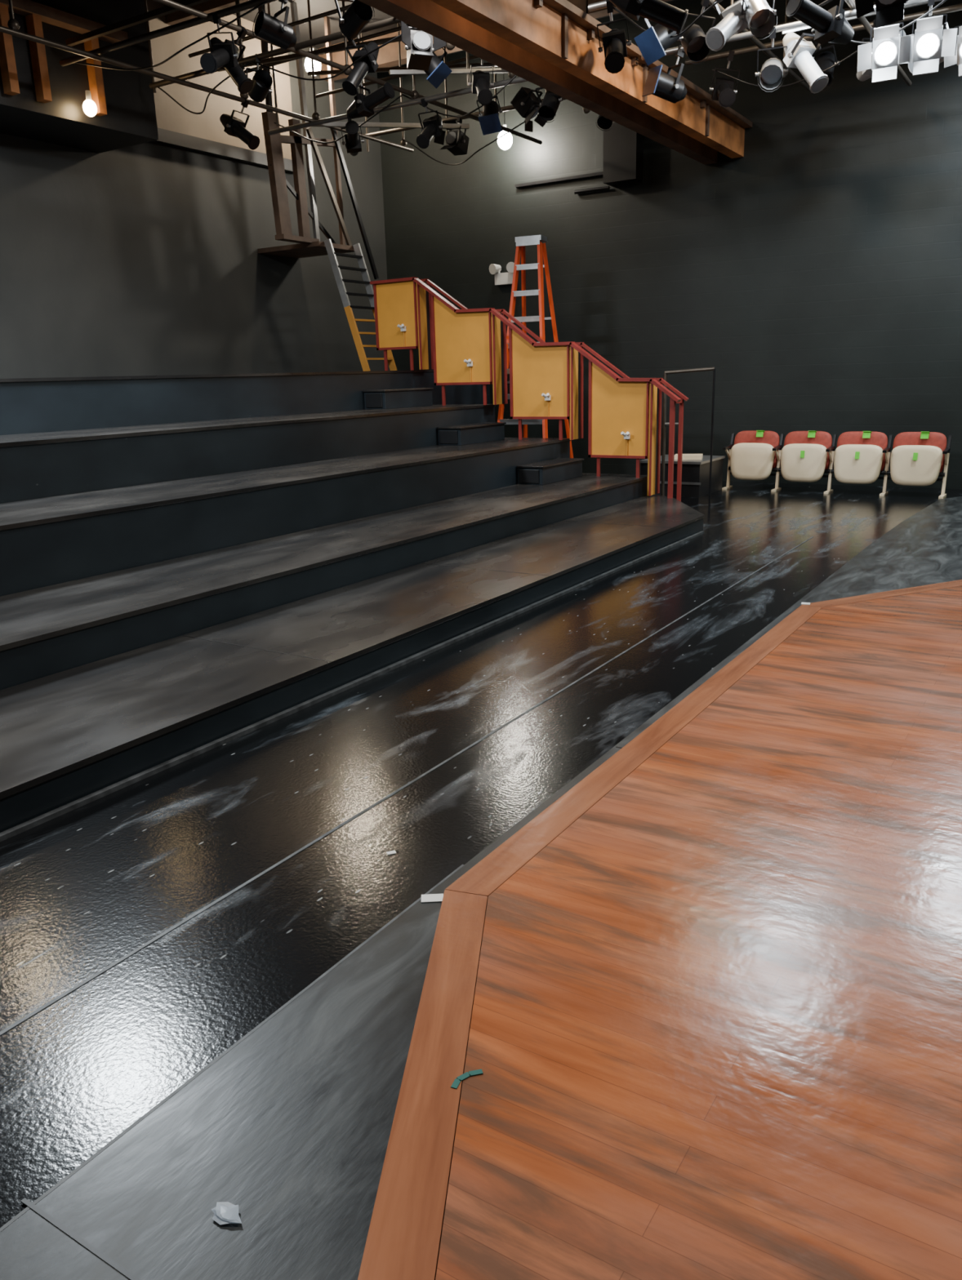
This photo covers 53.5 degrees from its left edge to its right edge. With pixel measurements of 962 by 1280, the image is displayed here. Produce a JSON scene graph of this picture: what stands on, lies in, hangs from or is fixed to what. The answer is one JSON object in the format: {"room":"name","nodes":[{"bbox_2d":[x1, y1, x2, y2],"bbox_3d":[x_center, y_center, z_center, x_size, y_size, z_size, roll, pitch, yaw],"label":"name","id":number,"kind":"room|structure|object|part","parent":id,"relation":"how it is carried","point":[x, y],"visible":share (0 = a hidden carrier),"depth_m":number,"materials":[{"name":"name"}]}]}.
{"room":"auditorium","nodes":[
{"label":"auditorium","id":0,"kind":"room"},
{"bbox_2d":[0,41,390,378],"bbox_3d":[-6.253,-3.989,9.147,0.150,6.300,17.300,8,18,31],"label":"wall","id":1,"kind":"structure","parent":0,"point":[144,259],"depth_m":12.42,"materials":[{"name":"grey paint"}]},
{"bbox_2d":[146,0,293,173],"bbox_3d":[-3.615,-7.310,12.406,0.120,1.800,3.400,8,18,31],"label":"wall panel","id":2,"kind":"object","parent":1,"relation":"attached to","point":[204,133],"visible":0.24,"depth_m":12.50,"materials":[{"name":"beige paint"}]},
{"bbox_2d":[164,0,670,81],"bbox_3d":[2.847,-6.926,7.781,15.950,0.400,6.000,8,18,31],"label":"ceiling","id":3,"kind":"structure","parent":0,"point":[388,55],"depth_m":13.26,"materials":[{"name":"beige paint"}]},
{"bbox_2d":[0,0,158,152],"bbox_3d":[-7.215,-5.322,6.115,1.050,2.050,11.600,8,18,31],"label":"upper wall opening","id":4,"kind":"structure","parent":3,"relation":"attached to","point":[131,119],"depth_m":10.15,"materials":[{"name":"black paint"}]},
{"bbox_2d":[0,0,128,116],"bbox_3d":[-4.269,-5.867,9.628,0.150,0.850,1.700,8,18,31],"label":"frame","id":5,"kind":"object","parent":4,"relation":"attached to","point":[34,13],"visible":0.83,"depth_m":9.46,"materials":[{"name":"brown wood"}]},
{"bbox_2d":[82,89,97,116],"bbox_3d":[-4.054,-5.555,9.887,0.140,0.240,0.138,8,18,31],"label":"work light bulb","id":6,"kind":"object","parent":5,"relation":"attached to","point":[89,106],"visible":1,"depth_m":9.85,"materials":[{"name":"white glass"}]},
{"bbox_2d":[304,48,320,75],"bbox_3d":[-2.285,-8.032,12.882,0.220,0.736,0.217,8,18,31],"label":"work light bulb","id":7,"kind":"object","parent":3,"relation":"hanging from","point":[317,65],"visible":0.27,"depth_m":12.88,"materials":[{"name":"beige glass"}]},
{"bbox_2d":[257,1,378,279],"bbox_3d":[-2.552,-6.795,13.265,1.150,3.314,1.977,8,18,31],"label":"ladder","id":8,"kind":"object","parent":3,"relation":"hanging from","point":[307,246],"visible":0.88,"depth_m":12.91,"materials":[{"name":"grey metal"}]},
{"bbox_2d":[0,0,961,151],"bbox_3d":[1.339,-6.188,7.759,11.300,1.728,9.000,8,18,31],"label":"grid","id":9,"kind":"object","parent":3,"relation":"hanging from","point":[793,25],"visible":0.59,"depth_m":10.01,"materials":[{"name":"grey metal"}]},
{"bbox_2d":[200,12,239,73],"bbox_3d":[-2.317,-5.295,8.530,0.266,0.526,0.562,-1,16,4],"label":"spotlight","id":10,"kind":"object","parent":9,"relation":"hanging from","point":[224,55],"visible":1,"depth_m":8.47,"materials":[{"name":"black metal"}]},
{"bbox_2d":[210,25,253,93],"bbox_3d":[-2.343,-5.398,8.935,0.462,0.542,0.264,8,18,31],"label":"spotlight","id":11,"kind":"object","parent":9,"relation":"hanging from","point":[244,84],"visible":0.62,"depth_m":8.87,"materials":[{"name":"black metal"}]},
{"bbox_2d":[219,98,259,150],"bbox_3d":[-2.760,-5.877,10.914,0.531,0.545,0.266,5,17,22],"label":"spotlight","id":12,"kind":"object","parent":9,"relation":"hanging from","point":[233,126],"visible":1,"depth_m":10.85,"materials":[{"name":"black metal"}]},
{"bbox_2d":[245,53,274,102],"bbox_3d":[-2.226,-5.646,9.550,0.266,0.439,0.362,-8,17,-22],"label":"spotlight","id":13,"kind":"object","parent":9,"relation":"hanging from","point":[262,80],"visible":0.83,"depth_m":9.56,"materials":[{"name":"black metal"}]},
{"bbox_2d":[252,0,297,49],"bbox_3d":[-1.724,-5.199,7.976,0.361,0.438,0.264,-13,19,-36],"label":"spotlight","id":14,"kind":"object","parent":9,"relation":"hanging from","point":[268,28],"visible":1,"depth_m":7.96,"materials":[{"name":"black metal"}]},
{"bbox_2d":[340,113,364,155],"bbox_3d":[-1.513,-6.033,11.311,0.266,0.439,0.578,-6,16,-15],"label":"spotlight","id":15,"kind":"object","parent":9,"relation":"hanging from","point":[353,143],"visible":0.98,"depth_m":11.32,"materials":[{"name":"black metal"}]},
{"bbox_2d":[334,0,374,39],"bbox_3d":[-1.061,-5.308,7.992,0.266,0.437,0.362,-16,21,-41],"label":"spotlight","id":16,"kind":"object","parent":9,"relation":"hanging from","point":[357,16],"visible":0.98,"depth_m":7.98,"materials":[{"name":"black metal"}]},
{"bbox_2d":[342,37,378,95],"bbox_3d":[-1.145,-5.525,9.189,0.266,0.543,0.460,5,17,24],"label":"spotlight","id":17,"kind":"object","parent":9,"relation":"hanging from","point":[368,64],"visible":0.86,"depth_m":9.14,"materials":[{"name":"black metal"}]},
{"bbox_2d":[346,82,394,119],"bbox_3d":[-1.178,-5.819,10.141,0.577,0.439,0.266,5,17,21],"label":"spotlight","id":18,"kind":"object","parent":9,"relation":"hanging from","point":[363,105],"visible":0.88,"depth_m":10.11,"materials":[{"name":"black metal"}]},
{"bbox_2d":[400,21,446,71],"bbox_3d":[-0.539,-5.383,8.501,0.407,0.471,0.413,-5,16,-12],"label":"spotlight","id":19,"kind":"object","parent":9,"relation":"hanging from","point":[418,44],"visible":0.77,"depth_m":8.45,"materials":[{"name":"black metal"}]},
{"bbox_2d":[416,97,442,148],"bbox_3d":[-0.593,-5.914,10.978,0.266,0.544,0.529,8,18,32],"label":"spotlight","id":20,"kind":"object","parent":9,"relation":"hanging from","point":[433,126],"visible":1,"depth_m":10.91,"materials":[{"name":"black metal"}]},
{"bbox_2d":[423,44,452,88],"bbox_3d":[-0.447,-5.702,9.380,0.402,0.462,0.272,5,17,22],"label":"spotlight","id":21,"kind":"object","parent":9,"relation":"hanging from","point":[437,72],"visible":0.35,"depth_m":9.35,"materials":[{"name":"black metal"}]},
{"bbox_2d":[433,115,469,155],"bbox_3d":[-0.349,-6.649,12.530,0.406,0.471,0.413,8,18,31],"label":"spotlight","id":22,"kind":"object","parent":9,"relation":"hanging from","point":[456,141],"visible":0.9,"depth_m":12.51,"materials":[{"name":"black metal"}]},
{"bbox_2d":[468,58,493,105],"bbox_3d":[0.007,-5.832,9.958,0.264,0.544,0.536,-4,16,-7],"label":"spotlight","id":23,"kind":"object","parent":9,"relation":"hanging from","point":[480,82],"visible":0.93,"depth_m":9.88,"materials":[{"name":"black metal"}]},
{"bbox_2d":[475,95,502,135],"bbox_3d":[0.095,-5.867,10.583,0.267,0.461,0.402,2,16,11],"label":"spotlight","id":24,"kind":"object","parent":9,"relation":"hanging from","point":[489,121],"visible":0.8,"depth_m":10.57,"materials":[{"name":"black metal"}]},
{"bbox_2d":[75,0,946,165],"bbox_3d":[1.016,-5.536,8.948,9.553,0.422,4.977,9,19,34],"label":"power cable","id":25,"kind":"object","parent":9,"relation":"attached to","point":[718,1],"visible":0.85,"depth_m":9.49,"materials":[{"name":"black rubber"}]},
{"bbox_2d":[510,86,546,132],"bbox_3d":[0.597,-6.160,11.023,0.458,0.520,0.394,10,19,36],"label":"spotlight","id":26,"kind":"object","parent":9,"relation":"hanging from","point":[525,101],"visible":0.81,"depth_m":10.96,"materials":[{"name":"black metal"}]},
{"bbox_2d":[534,87,562,122],"bbox_3d":[0.713,-5.787,10.213,0.356,0.445,0.297,-7,17,-19],"label":"spotlight","id":27,"kind":"object","parent":9,"relation":"hanging from","point":[549,104],"visible":0.72,"depth_m":10.20,"materials":[{"name":"black metal"}]},
{"bbox_2d":[595,115,613,130],"bbox_3d":[1.535,-6.478,11.668,0.266,0.445,0.402,5,17,22],"label":"spotlight","id":28,"kind":"object","parent":9,"relation":"hanging from","point":[602,122],"visible":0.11,"depth_m":11.77,"materials":[{"name":"black metal"}]},
{"bbox_2d":[596,0,631,73],"bbox_3d":[1.196,-5.402,8.620,0.302,0.617,0.604,4,17,19],"label":"spotlight","id":29,"kind":"object","parent":9,"relation":"hanging from","point":[614,42],"visible":0.97,"depth_m":8.52,"materials":[{"name":"black metal"}]},
{"bbox_2d":[608,0,688,35],"bbox_3d":[1.343,-5.195,7.681,0.638,0.594,0.302,4,17,19],"label":"spotlight","id":30,"kind":"object","parent":9,"relation":"hanging from","point":[669,16],"visible":0.98,"depth_m":7.66,"materials":[{"name":"black metal"}]},
{"bbox_2d":[633,17,681,66],"bbox_3d":[1.582,-5.369,8.361,0.412,0.560,0.302,-10,17,-26],"label":"spotlight","id":31,"kind":"object","parent":9,"relation":"hanging from","point":[652,43],"visible":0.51,"depth_m":8.32,"materials":[{"name":"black metal"}]},
{"bbox_2d":[641,44,686,102],"bbox_3d":[1.834,-5.567,9.389,0.413,0.499,0.309,-6,16,-17],"label":"spotlight","id":32,"kind":"object","parent":9,"relation":"hanging from","point":[662,85],"visible":1,"depth_m":9.35,"materials":[{"name":"black metal"}]},
{"bbox_2d":[677,0,715,64],"bbox_3d":[1.948,-5.513,8.662,0.303,0.546,0.413,-4,16,-9],"label":"spotlight","id":33,"kind":"object","parent":9,"relation":"hanging from","point":[692,41],"visible":0.81,"depth_m":8.67,"materials":[{"name":"black metal"}]},
{"bbox_2d":[708,49,739,107],"bbox_3d":[2.644,-6.036,10.340,0.302,0.596,0.639,-3,16,-4],"label":"spotlight","id":34,"kind":"object","parent":9,"relation":"hanging from","point":[722,91],"visible":1,"depth_m":10.27,"materials":[{"name":"black metal"}]},
{"bbox_2d":[704,0,751,51],"bbox_3d":[2.113,-5.265,8.035,0.604,0.616,0.302,-11,18,-30],"label":"spotlight","id":35,"kind":"object","parent":9,"relation":"hanging from","point":[731,24],"visible":0.9,"depth_m":7.95,"materials":[{"name":"white metal"}]},
{"bbox_2d":[738,0,777,39],"bbox_3d":[2.309,-5.278,7.935,0.302,0.545,0.412,-1,16,2],"label":"spotlight","id":36,"kind":"object","parent":9,"relation":"hanging from","point":[762,18],"visible":0.98,"depth_m":7.96,"materials":[{"name":"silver metal"}]},
{"bbox_2d":[755,25,787,91],"bbox_3d":[2.752,-5.464,9.024,0.301,0.552,0.416,3,16,16],"label":"spotlight","id":37,"kind":"object","parent":9,"relation":"hanging from","point":[771,70],"visible":0.99,"depth_m":9.05,"materials":[{"name":"white metal"}]},
{"bbox_2d":[782,31,828,93],"bbox_3d":[3.003,-5.396,8.876,0.303,0.617,0.522,-7,17,-19],"label":"spotlight","id":38,"kind":"object","parent":9,"relation":"hanging from","point":[799,54],"visible":0.84,"depth_m":8.82,"materials":[{"name":"white metal"}]},
{"bbox_2d":[785,0,853,44],"bbox_3d":[2.822,-5.233,7.873,0.656,0.498,0.302,-13,19,-34],"label":"spotlight","id":39,"kind":"object","parent":9,"relation":"hanging from","point":[831,26],"visible":1,"depth_m":7.86,"materials":[{"name":"black metal"}]},
{"bbox_2d":[813,37,839,91],"bbox_3d":[3.534,-5.993,9.929,0.403,0.505,0.340,-6,16,-17],"label":"spotlight","id":40,"kind":"object","parent":9,"relation":"hanging from","point":[824,60],"visible":0.48,"depth_m":9.89,"materials":[{"name":"black metal"}]},
{"bbox_2d":[856,67,871,81],"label":"spotlight","id":41,"kind":"object","parent":9,"relation":"hanging from","point":[864,75],"depth_m":9.57,"materials":[{"name":"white metal"}]},
{"bbox_2d":[861,37,872,44],"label":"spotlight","id":42,"kind":"object","parent":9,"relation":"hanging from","point":[863,39],"depth_m":9.43,"materials":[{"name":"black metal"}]},
{"bbox_2d":[871,19,875,27],"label":"spotlight","id":43,"kind":"object","parent":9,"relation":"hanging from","point":[873,21],"depth_m":9.41,"materials":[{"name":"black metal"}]},
{"bbox_2d":[854,0,909,28],"bbox_3d":[3.170,-5.085,7.360,0.467,0.652,0.499,8,18,31],"label":"spotlight","id":44,"kind":"object","parent":9,"relation":"hanging from","point":[887,11],"visible":1,"depth_m":7.39,"materials":[{"name":"black metal"}]},
{"bbox_2d":[856,22,914,83],"bbox_3d":[3.594,-5.282,8.461,0.457,0.642,0.480,5,17,22],"label":"spotlight","id":45,"kind":"object","parent":9,"relation":"hanging from","point":[885,44],"visible":0.79,"depth_m":8.41,"materials":[{"name":"white metal"}]},
{"bbox_2d":[897,27,905,36],"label":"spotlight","id":46,"kind":"object","parent":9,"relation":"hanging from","point":[904,34],"depth_m":9.07,"materials":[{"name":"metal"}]},
{"bbox_2d":[907,62,913,74],"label":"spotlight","id":47,"kind":"object","parent":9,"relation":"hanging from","point":[911,64],"depth_m":9.21,"materials":[{"name":"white metal"}]},
{"bbox_2d":[897,0,957,75],"bbox_3d":[3.882,-5.241,8.283,0.453,0.639,0.480,5,17,23],"label":"spotlight","id":48,"kind":"object","parent":9,"relation":"hanging from","point":[928,42],"visible":0.94,"depth_m":8.22,"materials":[{"name":"white metal"}]},
{"bbox_2d":[937,48,943,63],"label":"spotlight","id":49,"kind":"object","parent":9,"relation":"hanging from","point":[941,59],"depth_m":9.29,"materials":[{"name":"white metal"}]},
{"bbox_2d":[943,25,961,76],"bbox_3d":[4.676,-5.719,9.104,0.468,0.647,0.480,5,17,24],"label":"spotlight","id":50,"kind":"object","parent":9,"relation":"hanging from","point":[957,59],"visible":0.65,"depth_m":9.11,"materials":[{"name":"white metal"}]},
{"bbox_2d":[497,73,511,149],"bbox_3d":[0.331,-7.904,13.705,0.220,1.566,0.217,8,18,31],"label":"work light bulb","id":51,"kind":"object","parent":3,"relation":"hanging from","point":[504,142],"visible":0.78,"depth_m":13.81,"materials":[{"name":"beige glass"}]},
{"bbox_2d":[232,0,675,66],"bbox_3d":[0.469,-6.093,4.105,15.950,0.100,17.300,8,18,31],"label":"ceiling","id":52,"kind":"structure","parent":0,"point":[317,6],"depth_m":12.90,"materials":[{"name":"black paint"}]},
{"bbox_2d":[0,480,961,1227],"bbox_3d":[0.642,0.069,5.825,15.950,0.100,17.300,8,18,31],"label":"floor","id":53,"kind":"structure","parent":0,"point":[82,888],"depth_m":3.58,"materials":[{"name":"black paint"}]},
{"bbox_2d":[0,369,489,435],"bbox_3d":[-5.225,-1.428,8.494,2.830,1.665,15.700,8,18,31],"label":"platform","id":54,"kind":"object","parent":53,"relation":"on","point":[27,405],"visible":0.32,"depth_m":9.38,"materials":[{"name":"black wood"}]},
{"bbox_2d":[324,238,396,371],"bbox_3d":[-1.686,-4.696,13.482,0.592,1.780,0.753,8,18,31],"label":"ladder","id":55,"kind":"object","parent":54,"relation":"on","point":[358,255],"visible":0.82,"depth_m":13.32,"materials":[{"name":"metal"}]},
{"bbox_2d":[0,404,495,503],"bbox_3d":[-4.000,-0.782,6.887,1.068,1.219,14.086,8,18,31],"label":"platform","id":56,"kind":"object","parent":53,"relation":"on","point":[33,465],"visible":0.5,"depth_m":8.32,"materials":[{"name":"black wood"}]},
{"bbox_2d":[362,387,433,408],"bbox_3d":[-1.016,-3.021,11.923,0.340,0.223,1.016,8,18,31],"label":"step","id":57,"kind":"structure","parent":56,"relation":"on","point":[412,397],"depth_m":11.66,"materials":[{"name":"black paint"}]},
{"bbox_2d":[0,437,570,596],"bbox_3d":[-3.091,-0.453,6.388,1.068,0.804,14.086,8,18,31],"label":"platform","id":58,"kind":"object","parent":53,"relation":"on","point":[46,541],"visible":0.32,"depth_m":7.34,"materials":[{"name":"black wood"}]},
{"bbox_2d":[436,422,506,445],"bbox_3d":[-0.101,-2.484,11.482,0.340,0.208,1.016,8,18,31],"label":"step","id":59,"kind":"structure","parent":58,"relation":"on","point":[483,432],"depth_m":11.21,"materials":[{"name":"black paint"}]},
{"bbox_2d":[0,472,647,689],"bbox_3d":[-2.182,-0.123,5.889,1.068,0.388,14.086,8,18,31],"label":"platform","id":60,"kind":"object","parent":53,"relation":"on","point":[46,631],"visible":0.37,"depth_m":6.38,"materials":[{"name":"black wood"}]},
{"bbox_2d":[516,457,583,484],"bbox_3d":[0.813,-1.954,11.039,0.340,0.208,1.016,8,18,31],"label":"step","id":61,"kind":"structure","parent":60,"relation":"on","point":[553,470],"depth_m":10.76,"materials":[{"name":"black paint"}]},
{"bbox_2d":[0,531,703,841],"bbox_3d":[-0.762,0.271,5.020,0.030,0.020,11.200,8,18,31],"label":"trim","id":62,"kind":"structure","parent":53,"relation":"on","point":[40,820],"depth_m":4.63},
{"bbox_2d":[0,494,704,832],"bbox_3d":[-1.241,0.116,5.341,1.151,0.171,14.086,8,18,31],"label":"platform","id":63,"kind":"object","parent":53,"relation":"on","point":[69,735],"visible":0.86,"depth_m":5.14,"materials":[{"name":"black wood"}]},
{"bbox_2d":[181,520,663,662],"bbox_3d":[-0.627,-0.247,6.261,1.146,0.001,7.206,8,18,31],"label":"joint","id":64,"kind":"object","parent":63,"relation":"on","point":[570,521],"visible":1,"depth_m":5.50,"materials":[{"name":"black paint"}]},
{"bbox_2d":[386,850,395,854],"bbox_3d":[-0.312,0.741,3.323,0.030,0.002,0.020,-7,16,-18],"label":"tape","id":65,"kind":"object","parent":53,"relation":"on","point":[391,852],"visible":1,"depth_m":3.32,"materials":[{"name":"plastic"}]},
{"bbox_2d":[0,536,813,1232],"bbox_3d":[0.396,0.413,4.425,0.572,0.004,11.400,8,18,31],"label":"floor seam","id":66,"kind":"object","parent":53,"relation":"on","point":[251,880],"visible":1,"depth_m":2.80,"materials":[{"name":"black"}]},
{"bbox_2d":[0,496,961,1279],"bbox_3d":[4.244,0.536,3.598,6.830,0.004,16.900,8,18,31],"label":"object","id":67,"kind":"structure","parent":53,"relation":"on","point":[291,1127],"depth_m":2.09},
{"bbox_2d":[211,1201,241,1224],"bbox_3d":[-0.500,1.137,1.890,0.078,0.011,0.049,8,18,31],"label":"plastic wrapper","id":68,"kind":"object","parent":67,"relation":"on","point":[225,1212],"visible":1,"depth_m":1.89,"materials":[{"name":"white plastic"}]},
{"bbox_2d":[21,746,622,1279],"bbox_3d":[0.030,0.833,2.947,0.510,0.002,2.810,8,18,31],"label":"joint","id":69,"kind":"object","parent":67,"relation":"on","point":[104,1257],"visible":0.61,"depth_m":1.85,"materials":[{"name":"black paint"}]},
{"bbox_2d":[421,893,443,902],"bbox_3d":[-0.154,0.817,3.020,0.070,0.002,0.045,-2,16,-2],"label":"tape","id":70,"kind":"object","parent":67,"relation":"on","point":[428,897],"visible":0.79,"depth_m":3.02,"materials":[{"name":"plastic"}]},
{"bbox_2d":[357,579,961,1279],"bbox_3d":[2.659,0.913,2.039,5.400,0.201,11.700,8,18,31],"label":"stage platform","id":71,"kind":"object","parent":67,"relation":"on","point":[706,1000],"visible":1,"depth_m":2.19,"materials":[{"name":"brown wood"}]},
{"bbox_2d":[450,1068,483,1088],"bbox_3d":[-0.031,0.903,1.968,0.080,0.002,0.025,-13,19,-36],"label":"scrap","id":72,"kind":"object","parent":71,"relation":"on","point":[455,1083],"visible":1,"depth_m":1.97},
{"bbox_2d":[800,602,809,604],"bbox_3d":[1.969,-0.221,5.792,0.050,0.002,0.050,4,17,20],"label":"tape","id":73,"kind":"object","parent":71,"relation":"on","point":[802,603],"visible":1,"depth_m":5.78,"materials":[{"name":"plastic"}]},
{"bbox_2d":[369,276,688,502],"bbox_3d":[0.467,-3.068,11.709,4.220,2.788,0.380,8,18,31],"label":"stair railing","id":74,"kind":"object","parent":53,"relation":"on","point":[464,346],"visible":1,"depth_m":11.48,"materials":[{"name":"red paint"}]},
{"bbox_3d":[-1.022,-4.048,12.301,0.765,1.105,0.301,1,16,11],"label":"panel","id":75,"kind":"part","parent":74,"relation":"part of","materials":[{"name":"yellow paint"}]},
{"bbox_3d":[-0.178,-3.625,11.864,0.951,1.372,0.306,3,16,15],"label":"panel","id":76,"kind":"part","parent":74,"relation":"part of","materials":[{"name":"yellow paint"}]},
{"bbox_3d":[0.461,-3.668,11.559,4.220,1.552,0.330,8,18,31],"label":"handrail","id":77,"kind":"part","parent":74,"relation":"part of","materials":[{"name":"red metal"}]},
{"bbox_3d":[0.758,-3.080,11.413,0.895,1.345,0.305,2,16,14],"label":"panel","id":78,"kind":"part","parent":74,"relation":"part of","materials":[{"name":"yellow paint"}]},
{"bbox_3d":[1.646,-2.460,11.017,0.839,1.554,0.304,2,16,13],"label":"panel","id":79,"kind":"part","parent":74,"relation":"part of","materials":[{"name":"yellow paint"}]},
{"bbox_2d":[497,235,573,457],"bbox_3d":[0.722,-3.710,13.025,0.860,3.319,1.330,5,17,24],"label":"stepladder","id":80,"kind":"object","parent":53,"relation":"on","point":[521,242],"visible":0.36,"depth_m":12.63,"materials":[{"name":"orange metal"}]},
{"bbox_2d":[640,453,724,497],"bbox_3d":[2.673,-2.216,12.688,0.840,0.500,0.940,8,18,31],"label":"platform","id":81,"kind":"object","parent":53,"relation":"on","point":[695,467],"visible":0.7,"depth_m":12.32,"materials":[{"name":"black paint"}]},
{"bbox_2d":[660,367,715,505],"bbox_3d":[2.476,-2.438,11.457,0.632,1.600,0.040,8,18,31],"label":"handrail","id":82,"kind":"object","parent":53,"relation":"on","point":[706,369],"visible":0.83,"depth_m":11.42,"materials":[{"name":"metal"}]},
{"bbox_2d":[721,430,783,491],"bbox_3d":[3.626,-2.398,12.735,0.710,0.780,0.420,8,18,31],"label":"chair","id":83,"kind":"object","parent":53,"relation":"on","point":[753,455],"visible":1,"depth_m":12.65,"materials":[{"name":"red fabric"}]},
{"bbox_2d":[777,431,836,493],"bbox_3d":[4.203,-2.315,12.380,0.685,0.780,0.420,8,18,31],"label":"chair","id":84,"kind":"object","parent":53,"relation":"on","point":[805,455],"visible":1,"depth_m":12.30,"materials":[{"name":"red fabric"}]},
{"bbox_2d":[830,431,892,496],"bbox_3d":[4.770,-2.233,12.032,0.685,0.780,0.420,8,18,31],"label":"chair","id":85,"kind":"object","parent":53,"relation":"on","point":[860,457],"visible":1,"depth_m":11.95,"materials":[{"name":"red fabric"}]},
{"bbox_2d":[885,431,951,498],"bbox_3d":[5.337,-2.152,11.684,0.685,0.780,0.420,8,18,31],"label":"chair","id":86,"kind":"object","parent":53,"relation":"on","point":[916,458],"visible":1,"depth_m":11.60,"materials":[{"name":"red fabric"}]},
{"bbox_2d":[377,0,961,489],"bbox_3d":[5.205,-5.118,12.041,15.950,6.300,0.150,8,18,31],"label":"wall","id":87,"kind":"structure","parent":0,"point":[816,269],"depth_m":13.03,"materials":[{"name":"black paint"}]},
{"bbox_2d":[488,262,514,285],"bbox_3d":[0.360,-5.697,14.846,0.493,0.309,0.184,8,18,31],"label":"emergency light","id":88,"kind":"object","parent":87,"relation":"attached to","point":[500,278],"visible":0.92,"depth_m":14.85,"materials":[{"name":"white plastic"}]},
{"bbox_2d":[358,0,751,164],"bbox_3d":[0.452,-5.337,8.410,0.630,0.430,10.700,8,18,31],"label":"ceiling beam","id":89,"kind":"structure","parent":87,"relation":"attached to","point":[551,45],"depth_m":8.86,"materials":[{"name":"brown wood"}]},
{"bbox_2d":[514,122,643,194],"bbox_3d":[1.340,-6.901,13.803,2.050,0.805,0.250,8,18,31],"label":"vent box","id":90,"kind":"object","parent":87,"relation":"attached to","point":[623,147],"visible":0.95,"depth_m":13.33,"materials":[{"name":"black paint"}]}
]}

